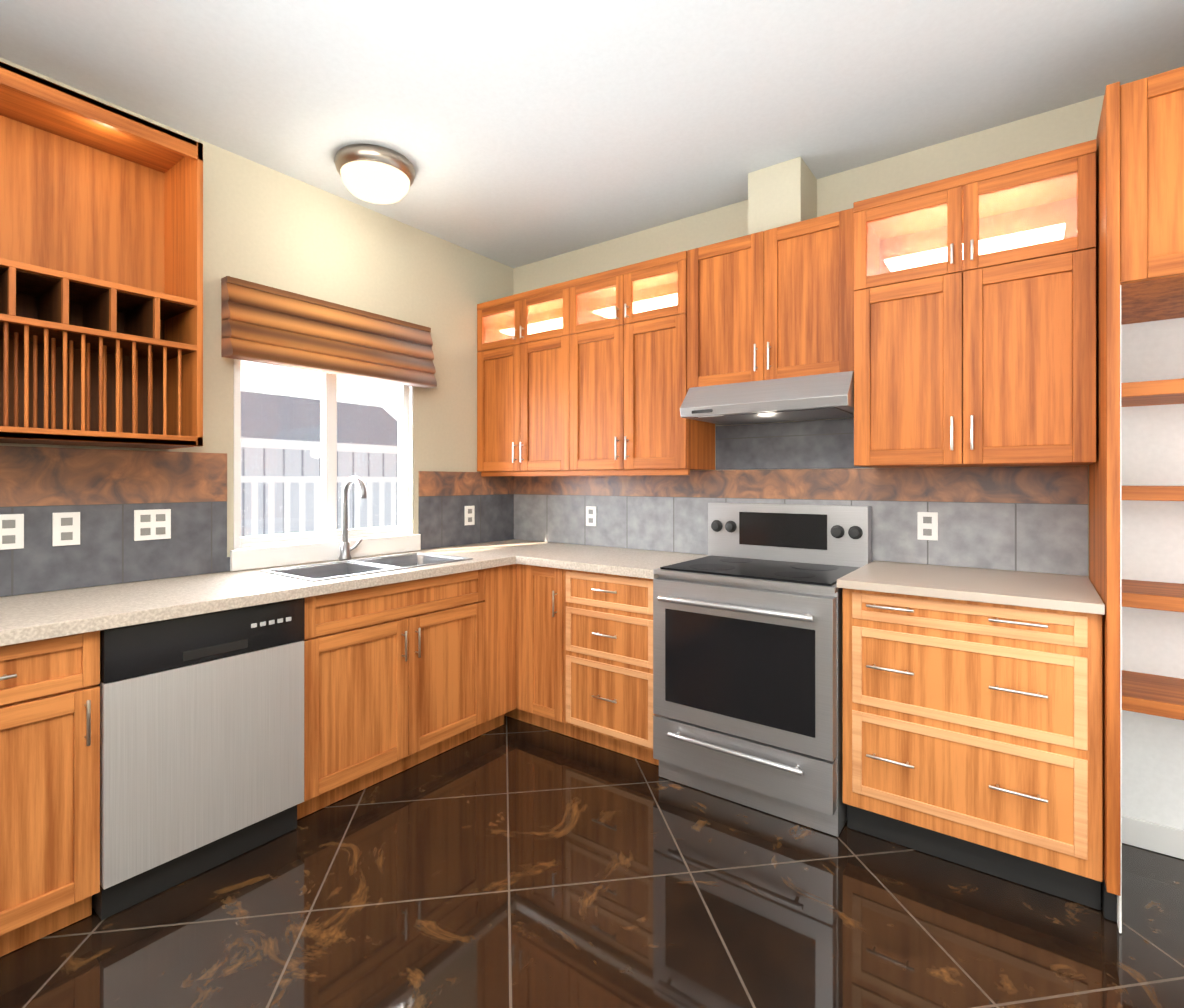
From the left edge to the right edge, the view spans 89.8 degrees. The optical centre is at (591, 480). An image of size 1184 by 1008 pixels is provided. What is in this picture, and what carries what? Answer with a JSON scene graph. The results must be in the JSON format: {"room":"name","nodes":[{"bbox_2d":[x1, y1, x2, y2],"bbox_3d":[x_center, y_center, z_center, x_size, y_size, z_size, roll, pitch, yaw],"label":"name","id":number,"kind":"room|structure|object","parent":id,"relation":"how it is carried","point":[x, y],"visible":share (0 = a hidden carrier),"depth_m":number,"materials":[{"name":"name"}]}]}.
{"room":"kitchen","nodes":[
{"label":"kitchen","id":0,"kind":"room"},
{"bbox_2d":[0,57,512,596],"bbox_3d":[-2.240,-0.058,1.769,0.120,2.740,5.600,0,0,36],"label":"wall","id":1,"kind":"structure","parent":0,"point":[270,227],"depth_m":2.98,"materials":[{"name":"beige paint"}]},
{"bbox_2d":[0,61,202,448],"bbox_3d":[-1.948,-0.688,1.784,0.328,1.120,1.270,0,0,36],"label":"shelf","id":2,"kind":"object","parent":1,"relation":"attached to","point":[101,274],"visible":1,"depth_m":2.11,"materials":[{"name":"brown wood"}]},
{"bbox_2d":[0,446,511,596],"bbox_3d":[-1.500,0.137,2.651,0.017,0.508,3.298,0,0,36],"label":"tile backsplash","id":3,"kind":"structure","parent":1,"relation":"attached to","point":[72,518],"depth_m":2.28,"materials":[{"name":"tile"}]},
{"bbox_2d":[230,359,420,570],"bbox_3d":[-1.302,-0.132,2.979,0.120,1.045,0.980,0,0,36],"label":"window","id":4,"kind":"structure","parent":1,"relation":"in","point":[264,551],"depth_m":2.97,"materials":[{"name":"white"}]},
{"bbox_2d":[221,276,436,387],"bbox_3d":[-1.229,-0.696,2.938,0.113,0.342,1.060,0,0,36],"label":"blind valance","id":5,"kind":"object","parent":1,"relation":"attached to","point":[261,323],"visible":1,"depth_m":2.81,"materials":[{"name":"fabric"}]},
{"bbox_2d":[0,715,1183,1007],"bbox_3d":[-0.644,1.361,0.588,4.090,0.100,5.840,0,0,36],"label":"floor","id":6,"kind":"structure","parent":0,"point":[512,863],"depth_m":1.78,"materials":[{"name":"tile"}]},
{"bbox_2d":[0,631,99,956],"bbox_3d":[-1.846,0.871,1.694,0.598,0.878,0.558,0,0,36],"label":"base cabinet","id":7,"kind":"object","parent":6,"relation":"on","point":[50,689],"depth_m":1.66,"materials":[{"name":"brown wood"}]},
{"bbox_2d":[0,547,515,646],"bbox_3d":[-1.441,0.412,2.212,0.633,0.040,2.663,0,0,36],"label":"countertop","id":8,"kind":"structure","parent":7,"relation":"on","point":[36,617],"depth_m":2.05,"materials":[{"name":"beige stone"}]},
{"bbox_2d":[284,555,415,578],"bbox_3d":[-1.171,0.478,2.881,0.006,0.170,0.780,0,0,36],"label":"sink","id":9,"kind":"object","parent":8,"relation":"in","point":[322,570],"depth_m":2.80,"materials":[{"name":"silver metal"}]},
{"bbox_2d":[338,476,366,560],"bbox_3d":[-1.142,0.184,2.911,0.205,0.415,0.121,0,0,36],"label":"faucet","id":10,"kind":"object","parent":8,"relation":"on","point":[345,549],"visible":0.98,"depth_m":2.91,"materials":[{"name":"silver metal"}]},
{"bbox_2d":[92,598,304,919],"bbox_3d":[-1.483,0.873,2.148,0.586,0.872,0.596,0,0,36],"label":"dishwasher","id":11,"kind":"object","parent":6,"relation":"on","point":[201,743],"visible":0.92,"depth_m":1.93,"materials":[{"name":"silver metal"}]},
{"bbox_2d":[297,595,475,819],"bbox_3d":[-1.004,0.947,2.741,0.490,0.728,0.918,0,0,36],"label":"base cabinet","id":12,"kind":"object","parent":6,"relation":"on","point":[387,693],"depth_m":2.52,"materials":[{"name":"brown wood"}]},
{"bbox_2d":[416,559,523,736],"bbox_3d":[-0.693,0.872,3.198,0.663,0.878,0.302,0,0,36],"label":"base cabinet","id":13,"kind":"object","parent":6,"relation":"on","point":[498,589],"depth_m":3.05,"materials":[{"name":"brown wood"}]},
{"bbox_2d":[532,567,563,734],"bbox_3d":[-0.097,0.872,3.292,0.314,0.878,0.598,0,0,36],"label":"base cabinet","id":14,"kind":"object","parent":6,"relation":"on","point":[547,583],"depth_m":3.03,"materials":[{"name":"brown wood"}]},
{"bbox_2d":[564,571,658,765],"bbox_3d":[0.229,0.872,3.051,0.600,0.878,0.598,0,0,36],"label":"base cabinet","id":15,"kind":"object","parent":6,"relation":"on","point":[608,619],"depth_m":2.80,"materials":[{"name":"brown wood"}]},
{"bbox_2d":[452,539,707,578],"bbox_3d":[-0.127,0.413,3.293,1.461,0.040,0.633,0,0,36],"label":"countertop","id":16,"kind":"structure","parent":15,"relation":"on","point":[634,563],"depth_m":3.08,"materials":[{"name":"beige stone"}]},
{"bbox_2d":[653,503,870,836],"bbox_3d":[0.736,0.712,2.590,0.758,1.198,0.682,0,0,36],"label":"range","id":17,"kind":"object","parent":6,"relation":"on","point":[748,660],"visible":1,"depth_m":2.38,"materials":[{"name":"metal"}]},
{"bbox_2d":[837,587,1102,909],"bbox_3d":[1.385,0.849,2.196,0.730,0.923,0.598,0,0,36],"label":"base cabinet","id":18,"kind":"object","parent":6,"relation":"on","point":[972,717],"depth_m":1.93,"materials":[{"name":"brown wood"}]},
{"bbox_2d":[837,561,1104,614],"bbox_3d":[1.371,0.373,2.185,0.738,0.029,0.633,0,0,36],"label":"countertop","id":19,"kind":"structure","parent":18,"relation":"on","point":[1042,591],"depth_m":2.04,"materials":[{"name":"beige stone"}]},
{"bbox_2d":[1089,66,1183,932],"bbox_3d":[2.022,0.086,1.701,0.880,2.448,0.638,0,0,36],"label":"shelf unit","id":20,"kind":"object","parent":6,"relation":"on","point":[1136,523],"visible":0.88,"depth_m":1.87,"materials":[{"name":"brown wood"}]},
{"bbox_2d":[0,0,1183,267],"bbox_3d":[-0.644,-1.479,0.591,4.090,0.100,5.840,0,0,36],"label":"ceiling","id":21,"kind":"structure","parent":0,"point":[520,132],"depth_m":2.12,"materials":[{"name":"paint"}]},
{"bbox_2d":[334,144,415,203],"bbox_3d":[-0.974,-1.347,2.675,0.344,0.155,0.344,0,0,36],"label":"ceiling light","id":22,"kind":"object","parent":21,"relation":"attached to","point":[375,174],"visible":1,"depth_m":2.58,"materials":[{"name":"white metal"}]},
{"bbox_2d":[748,156,816,234],"bbox_3d":[0.893,-1.281,2.779,0.240,0.288,0.248,0,0,36],"label":"cover","id":23,"kind":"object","parent":21,"relation":"attached to","point":[782,194],"depth_m":2.68,"materials":[{"name":"beige paint"}]},
{"bbox_2d":[513,95,1103,577],"bbox_3d":[1.056,-0.057,2.889,4.090,2.740,0.120,0,0,36],"label":"wall","id":24,"kind":"structure","parent":0,"point":[1063,127],"depth_m":2.69,"materials":[{"name":"beige paint"}]},
{"bbox_2d":[477,198,872,474],"bbox_3d":[0.271,-0.582,3.133,2.294,1.050,0.418,0,0,36],"label":"upper cabinet","id":25,"kind":"object","parent":24,"relation":"attached to","point":[593,374],"depth_m":2.95,"materials":[{"name":"brown wood"}]},
{"bbox_2d":[680,371,853,424],"bbox_3d":[0.827,-0.357,2.666,0.717,0.149,0.483,0,0,36],"label":"range hood","id":26,"kind":"object","parent":25,"relation":"attached to","point":[819,397],"visible":0.88,"depth_m":2.50,"materials":[{"name":"metal"}]},
{"bbox_2d":[512,418,1087,575],"bbox_3d":[0.671,0.053,3.086,2.933,0.676,0.017,0,0,36],"label":"tile backsplash","id":27,"kind":"structure","parent":24,"relation":"attached to","point":[1028,519],"depth_m":2.75,"materials":[{"name":"tile"}]},
{"bbox_2d":[873,139,1096,467],"bbox_3d":[1.408,-0.582,2.293,0.799,1.050,0.418,0,0,36],"label":"upper cabinet","id":28,"kind":"object","parent":24,"relation":"attached to","point":[950,321],"depth_m":2.08,"materials":[{"name":"brown wood"}]},
{"label":"outside","id":29,"kind":"structure","parent":0,"visible":0},
{"bbox_2d":[241,360,397,536],"bbox_3d":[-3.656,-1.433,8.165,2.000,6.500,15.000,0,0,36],"label":"window glass","id":30,"kind":"structure","parent":29,"point":[299,449],"depth_m":7.61,"materials":[{"name":"clear glass"}]},
{"bbox_2d":[241,476,397,535],"bbox_3d":[-1.372,0.289,4.609,1.700,0.650,6.000,0,0,36],"label":"deck railing","id":31,"kind":"object","parent":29,"point":[254,513],"depth_m":4.72,"materials":[{"name":"white wood"}]}
]}

